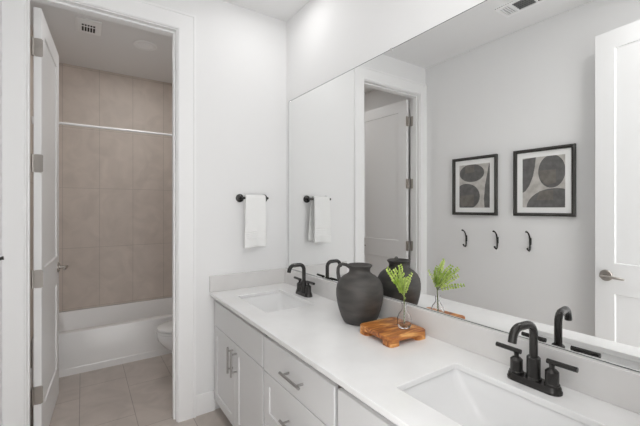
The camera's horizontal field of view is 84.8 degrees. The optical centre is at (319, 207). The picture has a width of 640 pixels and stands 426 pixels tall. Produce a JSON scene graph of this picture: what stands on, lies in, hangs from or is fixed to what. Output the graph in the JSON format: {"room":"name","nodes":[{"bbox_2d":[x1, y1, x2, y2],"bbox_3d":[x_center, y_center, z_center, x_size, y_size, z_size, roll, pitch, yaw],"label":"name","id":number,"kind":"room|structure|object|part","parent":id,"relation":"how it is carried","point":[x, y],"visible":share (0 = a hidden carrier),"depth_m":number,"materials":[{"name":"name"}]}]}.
{"room":"bathroom","nodes":[
{"label":"bathroom","id":0,"kind":"room"},
{"bbox_2d":[0,0,1,425],"bbox_3d":[-1.024,-0.025,0.811,0.120,2.770,2.435,0,0,-34],"label":"wall","id":1,"kind":"structure","parent":0,"point":[0,0],"depth_m":1.72,"materials":[{"name":"white paint"}]},
{"bbox_2d":[30,24,32,367],"bbox_3d":[-2.483,-0.025,2.966,0.120,2.770,0.800,0,0,-34],"label":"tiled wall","id":2,"kind":"structure","parent":0,"point":[31,31],"depth_m":2.74,"materials":[{"name":"paint"}]},
{"bbox_2d":[31,116,171,135],"bbox_3d":[-1.635,-0.687,3.184,1.527,0.064,0.064,0,0,-34],"label":"shower curtain rod","id":3,"kind":"object","parent":2,"relation":"attached to","point":[61,123],"visible":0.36,"depth_m":3.05,"materials":[{"name":"white metal"}]},
{"bbox_3d":[-1.635,-0.687,3.184,1.521,0.021,0.021,0,0,-34],"label":"rod","id":4,"kind":"part","parent":3,"relation":"part of","materials":[{"name":"white metal"}]},
{"bbox_2d":[59,63,171,311],"bbox_3d":[-2.058,-0.025,3.809,1.769,2.770,0.120,0,0,-34],"label":"tiled wall","id":5,"kind":"structure","parent":0,"point":[115,187],"depth_m":3.67,"materials":[{"name":"tile"}]},
{"bbox_2d":[30,353,231,425],"bbox_3d":[-0.842,1.410,2.084,1.849,0.100,4.340,0,0,-34],"label":"floor","id":6,"kind":"structure","parent":0,"point":[136,393],"depth_m":2.48,"materials":[{"name":"tile"}]},
{"bbox_2d":[31,297,171,383],"bbox_3d":[-1.808,1.188,3.441,1.525,0.345,0.766,0,0,-34],"label":"bathtub","id":7,"kind":"object","parent":6,"relation":"on","point":[93,338],"visible":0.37,"depth_m":3.09,"materials":[{"name":"white ceramic"}]},
{"bbox_2d":[156,320,171,350],"bbox_3d":[-1.024,1.036,2.999,0.695,0.647,0.416,0,0,-34],"label":"toilet","id":8,"kind":"object","parent":6,"relation":"on","point":[164,330],"visible":0.16,"depth_m":2.77,"materials":[{"name":"white ceramic"}]},
{"bbox_3d":[-1.102,1.004,2.947,0.507,0.021,0.368,0,0,-34],"label":"seat","id":9,"kind":"part","parent":8,"relation":"part of","materials":[{"name":"white"}]},
{"bbox_3d":[-1.101,0.973,2.947,0.501,0.032,0.364,0,0,-34],"label":"lid","id":10,"kind":"part","parent":8,"relation":"part of","materials":[{"name":"white"}]},
{"bbox_3d":[-1.078,1.189,2.963,0.555,0.342,0.360,0,0,-34],"label":"bowl","id":11,"kind":"part","parent":8,"relation":"part of","materials":[{"name":"white ceramic"}]},
{"bbox_2d":[214,301,266,425],"bbox_3d":[-0.278,0.974,2.157,0.587,0.773,0.768,0,0,-34],"label":"base cabinet","id":12,"kind":"object","parent":6,"relation":"on","point":[238,344],"visible":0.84,"depth_m":1.97,"materials":[{"name":"grey wood"}]},
{"bbox_3d":[-0.589,1.028,2.176,0.019,0.493,0.376,0,0,-34],"label":"door","id":13,"kind":"part","parent":12,"relation":"part of","materials":[{"name":"white paint"}]},
{"bbox_3d":[-0.523,0.882,2.028,0.038,0.150,0.012,0,0,-34],"label":"handle","id":14,"kind":"part","parent":12,"relation":"part of","materials":[{"name":"silver metal"}]},
{"bbox_3d":[-0.489,0.882,1.978,0.038,0.150,0.012,0,0,-34],"label":"handle","id":15,"kind":"part","parent":12,"relation":"part of","materials":[{"name":"silver metal"}]},
{"bbox_3d":[-0.482,0.700,2.019,0.019,0.156,0.756,0,0,-34],"label":"false drawer","id":16,"kind":"part","parent":12,"relation":"part of","materials":[{"name":"white paint"}]},
{"bbox_3d":[-0.376,1.028,1.862,0.019,0.493,0.376,0,0,-34],"label":"door","id":17,"kind":"part","parent":12,"relation":"part of","materials":[{"name":"white paint"}]},
{"bbox_2d":[209,282,639,425],"bbox_3d":[0.120,0.576,1.588,0.584,0.021,2.198,0,0,-34],"label":"countertop","id":18,"kind":"structure","parent":12,"relation":"on","point":[377,374],"depth_m":1.28,"materials":[{"name":"stone"}]},
{"bbox_2d":[241,293,307,312],"bbox_3d":[-0.279,0.660,2.141,0.358,0.147,0.489,0,0,-34],"label":"sink basin","id":19,"kind":"object","parent":18,"relation":"in","point":[268,303],"visible":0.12,"depth_m":2.31,"materials":[{"name":"white ceramic"}]},
{"bbox_2d":[287,263,314,297],"bbox_3d":[-0.104,0.460,2.264,0.181,0.209,0.181,0,0,11],"label":"faucet","id":20,"kind":"object","parent":18,"relation":"on","point":[303,289],"visible":1,"depth_m":2.24,"materials":[{"name":"black metal"}]},
{"bbox_3d":[-0.150,0.415,2.233,0.135,0.118,0.024,0,0,-34],"label":"spout","id":21,"kind":"part","parent":20,"relation":"part of","materials":[{"name":"black metal"}]},
{"bbox_3d":[-0.134,0.512,2.308,0.043,0.066,0.043,0,0,-34],"label":"handle","id":22,"kind":"part","parent":20,"relation":"part of","materials":[{"name":"black metal"}]},
{"bbox_3d":[-0.104,0.554,2.264,0.054,0.021,0.162,0,0,-34],"label":"plate","id":23,"kind":"part","parent":20,"relation":"part of","materials":[{"name":"black metal"}]},
{"bbox_3d":[-0.074,0.512,2.220,0.043,0.066,0.043,0,0,-34],"label":"handle","id":24,"kind":"part","parent":20,"relation":"part of","materials":[{"name":"black metal"}]},
{"bbox_2d":[336,262,382,325],"bbox_3d":[0.197,0.421,1.739,0.233,0.288,0.233,0,0,-34],"label":"jug","id":25,"kind":"object","parent":18,"relation":"on","point":[359,293],"visible":0.97,"depth_m":1.66,"materials":[{"name":"grey ceramic"}]},
{"bbox_3d":[0.118,0.325,1.764,0.074,0.096,0.022,0,0,17],"label":"handle","id":26,"kind":"part","parent":25,"relation":"part of","materials":[{"name":"black ceramic"}]},
{"bbox_2d":[360,317,424,347],"bbox_3d":[0.318,0.545,1.545,0.212,0.040,0.212,0,0,-31],"label":"serving board","id":27,"kind":"object","parent":18,"relation":"on","point":[386,329],"visible":0.98,"depth_m":1.49,"materials":[{"name":"brown wood"}]},
{"bbox_2d":[397,302,411,328],"bbox_3d":[0.368,0.470,1.529,0.062,0.108,0.062,0,0,-34],"label":"bud vase","id":28,"kind":"object","parent":27,"relation":"on","point":[404,321],"visible":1,"depth_m":1.51,"materials":[{"name":"clear glass"}]},
{"bbox_2d":[386,264,412,302],"bbox_3d":[0.368,0.375,1.502,0.156,0.267,0.126,0,0,-34],"label":"sprig","id":29,"kind":"object","parent":28,"relation":"in","point":[399,282],"visible":0.99,"depth_m":1.51,"materials":[{"name":"green plant"}]},
{"bbox_2d":[403,369,587,425],"bbox_3d":[0.491,0.660,1.003,0.358,0.147,0.497,0,0,-34],"label":"sink basin","id":30,"kind":"object","parent":18,"relation":"in","point":[466,399],"visible":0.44,"depth_m":1.15,"materials":[{"name":"white ceramic"}]},
{"bbox_2d":[496,321,578,396],"bbox_3d":[0.680,0.460,1.115,0.188,0.209,0.173,0,0,14],"label":"faucet","id":31,"kind":"object","parent":18,"relation":"on","point":[531,378],"visible":1,"depth_m":1.10,"materials":[{"name":"black metal"}]},
{"bbox_3d":[0.635,0.473,1.181,0.015,0.016,0.081,0,0,-34],"label":"lever","id":32,"kind":"part","parent":31,"relation":"part of","materials":[{"name":"black metal"}]},
{"bbox_3d":[0.650,0.512,1.159,0.043,0.066,0.043,0,0,-34],"label":"handle","id":33,"kind":"part","parent":31,"relation":"part of","materials":[{"name":"black metal"}]},
{"bbox_3d":[0.631,0.415,1.088,0.135,0.118,0.024,0,0,-29],"label":"spout","id":34,"kind":"part","parent":31,"relation":"part of","materials":[{"name":"black metal"}]},
{"bbox_3d":[0.680,0.554,1.115,0.054,0.021,0.162,0,0,-34],"label":"plate","id":35,"kind":"part","parent":31,"relation":"part of","materials":[{"name":"black metal"}]},
{"bbox_3d":[0.710,0.512,1.071,0.043,0.066,0.043,0,0,-34],"label":"handle","id":36,"kind":"part","parent":31,"relation":"part of","materials":[{"name":"black metal"}]},
{"bbox_3d":[0.724,0.473,1.049,0.015,0.016,0.081,0,0,-34],"label":"lever","id":37,"kind":"part","parent":31,"relation":"part of","materials":[{"name":"black metal"}]},
{"bbox_2d":[264,335,340,425],"bbox_3d":[0.102,0.974,1.594,0.587,0.773,0.589,0,0,-34],"label":"drawers","id":38,"kind":"object","parent":6,"relation":"on","point":[296,393],"visible":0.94,"depth_m":1.45,"materials":[{"name":"grey wood"}]},
{"bbox_3d":[-0.116,0.905,1.427,0.038,0.012,0.160,0,0,-34],"label":"handle","id":39,"kind":"part","parent":38,"relation":"part of","materials":[{"name":"silver metal"}]},
{"bbox_3d":[-0.116,0.702,1.427,0.038,0.012,0.160,0,0,-34],"label":"handle","id":40,"kind":"part","parent":38,"relation":"part of","materials":[{"name":"silver metal"}]},
{"bbox_3d":[-0.103,0.905,1.459,0.019,0.239,0.571,0,0,-34],"label":"drawer","id":41,"kind":"part","parent":38,"relation":"part of","materials":[{"name":"white paint"}]},
{"bbox_2d":[338,387,396,425],"bbox_3d":[0.483,0.974,1.031,0.587,0.773,0.768,0,0,-34],"label":"base cabinet","id":42,"kind":"object","parent":6,"relation":"on","point":[352,411],"visible":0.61,"depth_m":1.12,"materials":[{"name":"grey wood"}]},
{"bbox_2d":[30,0,309,82],"bbox_3d":[-0.842,-1.460,2.084,1.849,0.100,4.340,0,0,-34],"label":"ceiling","id":43,"kind":"structure","parent":0,"point":[114,51],"depth_m":3.00,"materials":[{"name":"white paint"}]},
{"bbox_2d":[75,16,101,35],"bbox_3d":[-1.801,-1.402,2.725,0.170,0.017,0.250,0,0,-34],"label":"ceiling vent","id":44,"kind":"object","parent":43,"relation":"in","point":[84,25],"visible":1,"depth_m":2.70,"materials":[{"name":"white metal"}]},
{"bbox_2d":[133,41,156,50],"bbox_3d":[-1.525,-1.406,3.053,0.188,0.008,0.188,0,0,-34],"label":"recessed light","id":45,"kind":"object","parent":43,"relation":"in","point":[143,45],"visible":1,"depth_m":3.04,"materials":[{"name":"white metal"}]},
{"bbox_2d":[145,0,285,408],"bbox_3d":[-0.956,-0.025,2.258,1.615,2.770,0.115,0,0,-34],"label":"wall","id":46,"kind":"structure","parent":0,"point":[241,51],"depth_m":2.42,"materials":[{"name":"white paint"}]},
{"bbox_2d":[31,7,68,425],"bbox_3d":[-1.726,0.124,2.217,0.162,2.455,0.755,0,0,-30],"label":"door","id":47,"kind":"structure","parent":46,"relation":"in","point":[45,156],"depth_m":2.05,"materials":[{"name":"white paint"}]},
{"bbox_2d":[2,0,195,425],"bbox_3d":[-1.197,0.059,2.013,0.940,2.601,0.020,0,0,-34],"label":"trim","id":48,"kind":"structure","parent":46,"relation":"attached to","point":[13,11],"depth_m":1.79,"materials":[{"name":"white paint"}]},
{"bbox_2d":[196,390,214,415],"bbox_3d":[-0.756,1.292,2.315,0.128,0.135,0.014,0,0,-34],"label":"baseboard","id":49,"kind":"structure","parent":46,"relation":"attached to","point":[205,402],"depth_m":2.31,"materials":[{"name":"white paint"}]},
{"bbox_2d":[209,268,284,292],"bbox_3d":[-0.502,0.511,2.483,0.558,0.107,0.020,0,0,-34],"label":"side splash","id":50,"kind":"object","parent":46,"relation":"attached to","point":[224,282],"visible":1,"depth_m":2.46,"materials":[{"name":"stone"}]},
{"bbox_2d":[236,194,268,201],"bbox_3d":[-0.469,-0.065,2.476,0.239,0.057,0.068,0,0,-34],"label":"towel bar","id":51,"kind":"object","parent":46,"relation":"attached to","point":[239,197],"visible":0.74,"depth_m":2.44,"materials":[{"name":"black metal"}]},
{"bbox_3d":[-0.560,-0.065,2.449,0.057,0.057,0.012,0,0,-34],"label":"post","id":52,"kind":"part","parent":51,"relation":"part of","materials":[{"name":"black metal"}]},
{"bbox_2d":[244,194,266,248],"bbox_3d":[-0.450,0.097,2.458,0.190,0.373,0.060,0,0,-34],"label":"hand towel","id":53,"kind":"object","parent":51,"relation":"hanging from","point":[255,234],"visible":1,"depth_m":2.43,"materials":[{"name":"white fabric"}]},
{"bbox_2d":[286,0,484,267],"bbox_3d":[0.410,-0.025,1.782,0.114,2.770,2.435,0,0,-34],"label":"wall","id":54,"kind":"structure","parent":0,"point":[326,39],"depth_m":2.09,"materials":[{"name":"white paint"}]},
{"bbox_2d":[285,268,639,413],"bbox_3d":[0.351,0.511,1.745,0.026,0.107,2.198,0,0,-34],"label":"backsplash","id":55,"kind":"structure","parent":54,"relation":"attached to","point":[619,386],"depth_m":1.25,"materials":[{"name":"stone"}]},
{"bbox_2d":[289,0,639,371],"bbox_3d":[0.369,-0.169,1.733,0.009,1.252,2.149,0,0,-34],"label":"wall mirror","id":56,"kind":"object","parent":54,"relation":"attached to","point":[491,154],"visible":0.95,"depth_m":1.31,"materials":[{"name":"silver mirror"}]},
{"bbox_3d":[-1.982,-0.025,2.227,0.120,2.770,0.985,0,0,-34],"label":"wall","id":57,"kind":"structure","parent":0,"visible":0},
{"bbox_2d":[30,368,31,391],"bbox_3d":[-1.927,1.292,2.265,0.014,0.135,0.985,0,0,-34],"label":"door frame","id":58,"kind":"structure","parent":57,"relation":"attached to","point":[30,368],"depth_m":2.62,"materials":[{"name":"white paint"}]}
]}

